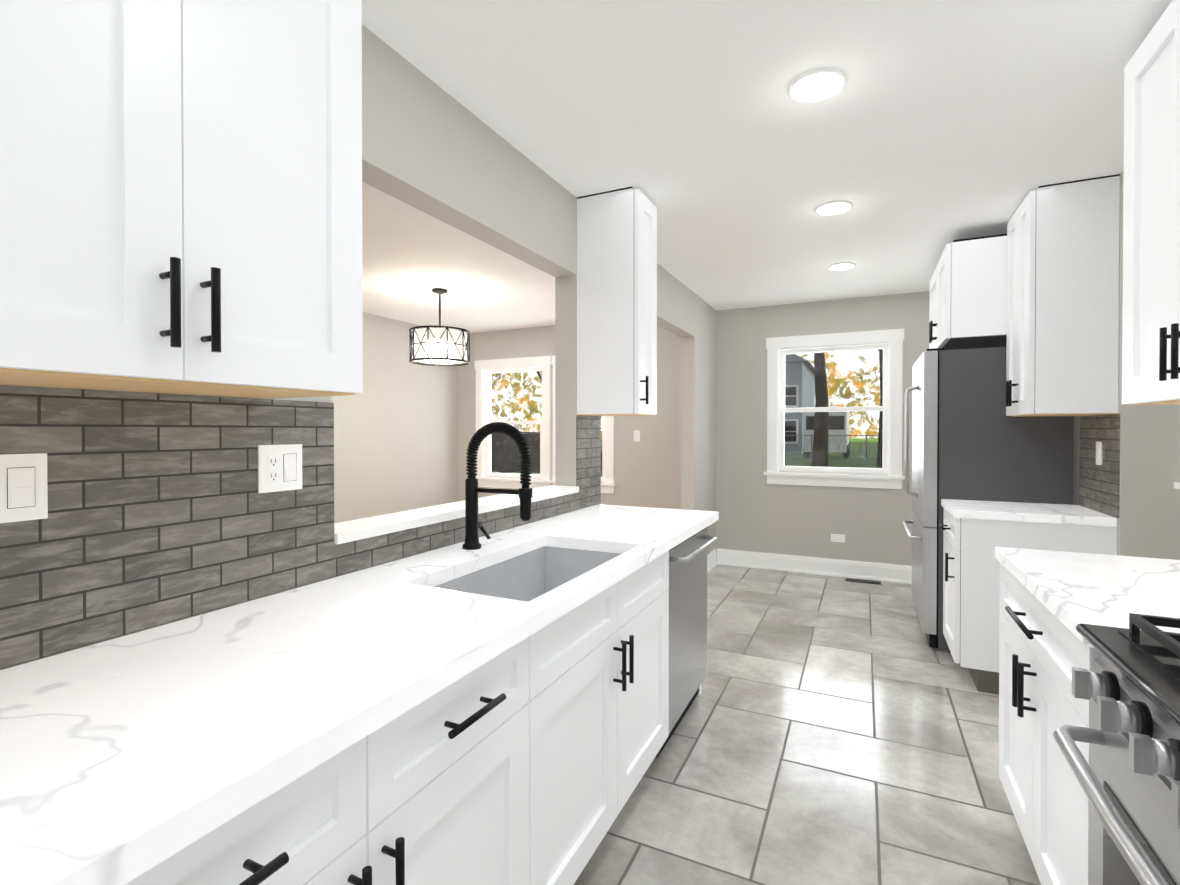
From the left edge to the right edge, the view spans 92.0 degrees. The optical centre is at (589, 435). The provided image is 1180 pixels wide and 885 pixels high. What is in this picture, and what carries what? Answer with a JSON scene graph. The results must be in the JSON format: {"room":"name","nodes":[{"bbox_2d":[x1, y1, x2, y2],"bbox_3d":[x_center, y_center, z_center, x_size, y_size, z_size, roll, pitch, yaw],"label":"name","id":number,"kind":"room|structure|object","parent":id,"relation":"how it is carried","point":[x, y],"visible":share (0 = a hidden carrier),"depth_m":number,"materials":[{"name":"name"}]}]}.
{"room":"kitchen","nodes":[
{"label":"kitchen","id":0,"kind":"room"},
{"bbox_2d":[1,24,715,669],"bbox_3d":[-0.391,0.048,2.358,0.120,2.490,7.270,0,1,26],"label":"wall","id":1,"kind":"structure","parent":0,"point":[433,150],"depth_m":2.35,"materials":[{"name":"beige paint"}]},
{"bbox_2d":[0,0,362,398],"bbox_3d":[-0.780,-0.637,0.970,0.373,1.104,0.724,0,1,26],"label":"upper cabinet","id":2,"kind":"object","parent":1,"relation":"attached to","point":[180,196],"visible":1,"depth_m":0.91,"materials":[{"name":"white wood"}]},
{"bbox_2d":[0,385,600,669],"bbox_3d":[-0.710,0.150,1.547,0.008,0.478,3.530,0,1,26],"label":"backsplash","id":3,"kind":"structure","parent":1,"relation":"attached to","point":[161,510],"depth_m":1.18,"materials":[{"name":"stone"}]},
{"bbox_2d":[0,453,47,522],"bbox_3d":[-0.985,0.090,0.955,0.009,0.115,0.116,0,1,26],"label":"switch plate","id":4,"kind":"object","parent":3,"relation":"attached to","point":[23,489],"visible":1,"depth_m":0.98,"materials":[{"name":"white plastic"}]},
{"bbox_2d":[258,444,301,492],"bbox_3d":[-0.765,0.081,1.412,0.009,0.115,0.116,0,1,26],"label":"electrical outlet plate","id":5,"kind":"object","parent":3,"relation":"attached to","point":[279,467],"visible":1,"depth_m":1.41,"materials":[{"name":"white plastic"}]},
{"bbox_2d":[334,485,578,544],"bbox_3d":[-0.444,0.279,2.252,0.158,0.030,1.466,0,1,26],"label":"sill","id":6,"kind":"structure","parent":1,"relation":"attached to","point":[355,530],"depth_m":1.92,"materials":[{"name":"white stone"}]},
{"bbox_2d":[577,187,656,415],"bbox_3d":[0.160,-0.653,2.925,0.373,1.104,0.274,0,1,26],"label":"upper cabinet","id":7,"kind":"object","parent":1,"relation":"attached to","point":[617,302],"visible":1,"depth_m":2.81,"materials":[{"name":"white wood"}]},
{"bbox_2d":[707,549,716,572],"bbox_3d":[1.074,1.194,5.245,0.024,0.150,0.762,0,1,26],"label":"baseboard","id":8,"kind":"structure","parent":1,"relation":"attached to","point":[711,561],"depth_m":5.41,"materials":[{"name":"white wood"}]},
{"bbox_2d":[332,312,457,522],"bbox_3d":[-3.270,0.037,3.743,0.150,2.490,7.270,0,1,26],"label":"wall","id":9,"kind":"structure","parent":0,"point":[395,436],"depth_m":6.04,"materials":[{"name":"beige paint"}]},
{"bbox_2d":[457,291,929,565],"bbox_3d":[0.907,0.019,5.851,5.850,2.490,0.150,0,1,26],"label":"wall","id":10,"kind":"structure","parent":0,"point":[756,511],"depth_m":5.46,"materials":[{"name":"beige paint"}]},
{"bbox_2d":[475,356,551,488],"bbox_3d":[-0.883,-0.136,6.683,1.070,1.513,0.200,0,1,26],"label":"dining room window","id":11,"kind":"structure","parent":10,"relation":"in","point":[486,476],"depth_m":6.67,"materials":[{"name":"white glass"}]},
{"bbox_2d":[550,355,615,493],"bbox_3d":[-0.054,-0.133,6.284,0.790,1.513,0.200,0,1,26],"label":"dining room window","id":12,"kind":"structure","parent":10,"relation":"in","point":[608,484],"depth_m":6.10,"materials":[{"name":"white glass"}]},
{"bbox_2d":[634,430,639,440],"bbox_3d":[0.489,0.008,5.963,0.070,0.115,0.009,0,1,26],"label":"light switch","id":13,"kind":"object","parent":10,"relation":"attached to","point":[636,435],"visible":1,"depth_m":5.96,"materials":[{"name":"white plastic"}]},
{"bbox_2d":[717,548,911,583],"bbox_3d":[2.308,1.196,5.089,2.352,0.150,0.024,0,1,26],"label":"baseboard","id":14,"kind":"structure","parent":10,"relation":"attached to","point":[847,568],"depth_m":5.20,"materials":[{"name":"white wood"}]},
{"bbox_2d":[764,329,904,488],"bbox_3d":[2.207,-0.226,5.195,1.170,1.378,0.200,0,1,26],"label":"kitchen window","id":15,"kind":"structure","parent":10,"relation":"in","point":[888,475],"depth_m":5.14,"materials":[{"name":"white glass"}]},
{"bbox_2d":[831,534,844,542],"bbox_3d":[2.233,0.928,5.132,0.115,0.070,0.008,0,1,26],"label":"outlet","id":16,"kind":"object","parent":10,"relation":"attached to","point":[837,537],"visible":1,"depth_m":5.13,"materials":[{"name":"white plastic"}]},
{"bbox_2d":[362,0,1171,332],"bbox_3d":[-0.702,-1.258,2.497,5.850,0.120,7.570,0,1,26],"label":"ceiling","id":17,"kind":"structure","parent":0,"point":[926,134],"depth_m":2.20,"materials":[{"name":"white paint"}]},
{"bbox_2d":[409,288,469,365],"bbox_3d":[-1.257,-0.910,4.770,0.496,0.613,0.496,0,1,26],"label":"dining chandelier","id":18,"kind":"object","parent":17,"relation":"hanging from","point":[439,345],"visible":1,"depth_m":4.60,"materials":[{"name":"black metal"}]},
{"bbox_2d":[787,67,846,102],"bbox_3d":[0.772,-1.189,1.938,0.189,0.017,0.189,0,1,26],"label":"recessed light","id":19,"kind":"object","parent":17,"relation":"in","point":[816,85],"visible":1,"depth_m":1.93,"materials":[{"name":"white plastic"}]},
{"bbox_2d":[814,200,852,215],"bbox_3d":[1.283,-1.198,3.001,0.189,0.017,0.189,0,1,26],"label":"recessed light","id":20,"kind":"object","parent":17,"relation":"in","point":[834,207],"visible":0.98,"depth_m":2.99,"materials":[{"name":"white plastic"}]},
{"bbox_2d":[827,262,855,270],"bbox_3d":[1.799,-1.207,4.074,0.189,0.017,0.189,0,1,26],"label":"recessed light","id":21,"kind":"object","parent":17,"relation":"in","point":[841,266],"visible":0.98,"depth_m":4.06,"materials":[{"name":"white plastic"}]},
{"bbox_2d":[574,564,1040,884],"bbox_3d":[0.772,1.328,1.809,2.580,0.060,7.570,0,1,26],"label":"floor","id":22,"kind":"structure","parent":0,"point":[832,730],"depth_m":2.25,"materials":[{"name":"tile"}]},
{"bbox_2d":[125,737,371,884],"bbox_3d":[-0.710,0.873,0.782,0.673,0.868,0.480,0,1,26],"label":"base cabinet","id":23,"kind":"object","parent":22,"relation":"on","point":[308,828],"visible":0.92,"depth_m":0.77,"materials":[{"name":"white wood"}]},
{"bbox_2d":[364,636,528,884],"bbox_3d":[-0.504,0.869,1.210,0.673,0.868,0.466,0,1,26],"label":"base cabinet","id":24,"kind":"object","parent":22,"relation":"on","point":[447,785],"visible":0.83,"depth_m":1.07,"materials":[{"name":"white wood"}]},
{"bbox_2d":[528,551,668,884],"bbox_3d":[-0.181,0.863,1.881,0.673,0.868,1.020,0,1,26],"label":"base cabinet","id":25,"kind":"object","parent":22,"relation":"on","point":[598,702],"visible":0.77,"depth_m":1.61,"materials":[{"name":"white wood"}]},
{"bbox_2d":[0,504,718,884],"bbox_3d":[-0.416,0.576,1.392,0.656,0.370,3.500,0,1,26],"label":"countertop","id":26,"kind":"structure","parent":25,"relation":"on","point":[124,760],"depth_m":0.91,"materials":[{"name":"stone"}]},
{"bbox_2d":[462,422,532,549],"bbox_3d":[-0.299,0.171,1.931,0.270,0.431,0.122,0,1,26],"label":"pull-down faucet","id":27,"kind":"object","parent":26,"relation":"on","point":[473,524],"visible":1,"depth_m":1.92,"materials":[{"name":"black metal"}]},
{"bbox_2d":[655,527,717,758],"bbox_3d":[0.191,0.859,2.624,0.683,0.864,0.634,0,1,26],"label":"dishwasher","id":28,"kind":"object","parent":22,"relation":"on","point":[687,589],"visible":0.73,"depth_m":2.47,"materials":[{"name":"silver metal"}]},
{"bbox_2d":[697,683,701,695],"bbox_3d":[0.288,0.854,2.959,0.583,0.868,0.046,0,1,26],"label":"cabinet end panel","id":29,"kind":"object","parent":22,"relation":"on","point":[700,690],"visible":0.14,"depth_m":2.84,"materials":[{"name":"white wood"}]},
{"bbox_2d":[845,578,880,584],"bbox_3d":[2.373,1.269,4.953,0.280,0.006,0.105,0,1,26],"label":"floor vent","id":30,"kind":"object","parent":22,"relation":"in","point":[863,581],"visible":1,"depth_m":4.93,"materials":[{"name":"brown metal"}]},
{"bbox_2d":[902,347,1073,652],"bbox_3d":[2.471,0.383,3.668,0.776,1.800,0.900,0,1,26],"label":"fridge","id":31,"kind":"object","parent":22,"relation":"on","point":[971,440],"visible":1,"depth_m":3.31,"materials":[{"name":"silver metal"}]},
{"bbox_2d":[939,509,1116,694],"bbox_3d":[2.235,0.854,2.998,0.673,0.868,0.488,0,1,26],"label":"base cabinet","id":32,"kind":"object","parent":22,"relation":"on","point":[971,591],"visible":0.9,"depth_m":2.85,"materials":[{"name":"white wood"}]},
{"bbox_2d":[941,499,1116,526],"bbox_3d":[2.243,0.398,2.984,0.636,0.040,0.516,0,1,26],"label":"countertop","id":33,"kind":"structure","parent":32,"relation":"on","point":[1033,512],"depth_m":2.83,"materials":[{"name":"stone"}]},
{"bbox_2d":[999,563,1097,884],"bbox_3d":[1.486,0.867,1.442,0.673,0.868,0.866,0,1,26],"label":"base cabinet","id":34,"kind":"object","parent":22,"relation":"on","point":[1043,650],"visible":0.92,"depth_m":1.50,"materials":[{"name":"white wood"}]},
{"bbox_2d":[995,547,1179,644],"bbox_3d":[1.504,0.411,1.441,0.642,0.040,0.886,0,1,26],"label":"countertop","id":35,"kind":"structure","parent":34,"relation":"on","point":[1070,591],"depth_m":1.50,"materials":[{"name":"stone"}]},
{"bbox_2d":[1053,613,1179,884],"bbox_3d":[1.105,0.828,0.718,0.716,0.958,0.757,0,1,26],"label":"gas range","id":36,"kind":"object","parent":22,"relation":"on","point":[1128,775],"visible":1,"depth_m":0.96,"materials":[{"name":"metal"}]},
{"bbox_2d":[1073,171,1164,558],"bbox_3d":[1.834,0.058,1.204,0.150,2.490,7.420,0,1,26],"label":"wall","id":37,"kind":"structure","parent":0,"point":[1140,526],"depth_m":2.57,"materials":[{"name":"beige paint"}]},
{"bbox_2d":[929,234,1006,349],"bbox_3d":[2.558,-0.853,3.644,0.663,0.572,0.962,0,1,26],"label":"upper cabinet","id":38,"kind":"object","parent":37,"relation":"attached to","point":[968,297],"visible":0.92,"depth_m":3.29,"materials":[{"name":"white wood"}]},
{"bbox_2d":[1006,174,1119,416],"bbox_3d":[2.372,-0.653,2.924,0.373,1.104,0.496,0,1,26],"label":"upper cabinet","id":39,"kind":"object","parent":37,"relation":"attached to","point":[1062,298],"visible":1,"depth_m":2.71,"materials":[{"name":"white wood"}]},
{"bbox_2d":[1079,414,1119,517],"bbox_3d":[2.534,0.139,2.841,0.008,0.478,0.516,0,1,26],"label":"backsplash","id":40,"kind":"structure","parent":37,"relation":"attached to","point":[1099,488],"depth_m":2.80,"materials":[{"name":"stone"}]},
{"bbox_2d":[1096,442,1101,464],"bbox_3d":[2.510,0.090,2.811,0.008,0.115,0.070,0,1,26],"label":"electrical outlet plate","id":41,"kind":"object","parent":40,"relation":"attached to","point":[1098,453],"visible":1,"depth_m":2.80,"materials":[{"name":"white plastic"}]},
{"bbox_2d":[1122,0,1179,404],"bbox_3d":[1.613,-0.619,1.347,0.373,1.062,0.795,0,1,26],"label":"upper cabinet","id":42,"kind":"object","parent":37,"relation":"attached to","point":[1151,293],"visible":1,"depth_m":1.61,"materials":[{"name":"white wood"}]},
{"bbox_2d":[1164,405,1179,559],"bbox_3d":[3.100,0.049,2.337,1.150,2.490,0.120,0,1,26],"label":"wall","id":43,"kind":"structure","parent":0,"point":[1172,494],"depth_m":2.52,"materials":[{"name":"beige paint"}]},
{"bbox_2d":[1174,482,1179,488],"bbox_3d":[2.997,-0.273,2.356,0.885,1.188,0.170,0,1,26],"label":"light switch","id":44,"kind":"structure","parent":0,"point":[1176,485],"depth_m":2.49,"materials":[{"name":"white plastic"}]},
{"label":"outside","id":45,"kind":"structure","parent":0,"visible":0},
{"bbox_2d":[491,349,879,441],"bbox_3d":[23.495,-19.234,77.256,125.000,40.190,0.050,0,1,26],"label":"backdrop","id":46,"kind":"structure","parent":45,"point":[832,390],"depth_m":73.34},
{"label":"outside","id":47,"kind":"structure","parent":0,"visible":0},
{"bbox_2d":[491,440,877,476],"bbox_3d":[4.406,1.175,37.753,115.000,0.050,88.000,0,1,26],"label":"lawn","id":48,"kind":"structure","parent":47,"point":[853,452],"depth_m":28.63,"materials":[{"name":"green plant"}]},
{"bbox_2d":[491,433,601,472],"bbox_3d":[-1.762,0.633,16.856,4.400,1.380,1.800,0,1,26],"label":"fence","id":49,"kind":"object","parent":48,"relation":"on","point":[532,444],"depth_m":16.18,"materials":[{"name":"grey paint"}]},
{"bbox_2d":[785,354,814,453],"bbox_3d":[10.550,-3.565,42.526,11.700,9.350,10.600,0,1,26],"label":"house","id":50,"kind":"structure","parent":48,"relation":"on","point":[799,391],"depth_m":35.91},
{"bbox_2d":[812,352,828,466],"bbox_3d":[7.689,-3.442,18.689,6.881,9.512,7.408,0,1,26],"label":"tree","id":51,"kind":"object","parent":48,"relation":"on","point":[823,400],"depth_m":18.34,"materials":[{"name":"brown plant"}]},
{"bbox_2d":[804,412,849,458],"bbox_3d":[13.086,-0.022,31.335,2.120,2.450,5.220,0,1,26],"label":"van","id":52,"kind":"object","parent":48,"relation":"on","point":[833,430],"depth_m":28.87,"materials":[{"name":"white metal"}]},
{"bbox_2d":[785,434,877,459],"bbox_3d":[4.491,0.556,32.158,60.070,1.280,0.070,0,1,26],"label":"fence","id":53,"kind":"object","parent":48,"relation":"on","point":[866,435],"depth_m":28.32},
{"bbox_2d":[877,349,882,467],"bbox_3d":[11.414,-3.910,22.329,7.142,10.386,7.667,0,1,26],"label":"tree","id":54,"kind":"object","parent":48,"relation":"on","point":[879,450],"depth_m":22.08,"materials":[{"name":"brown plant"}]}
]}

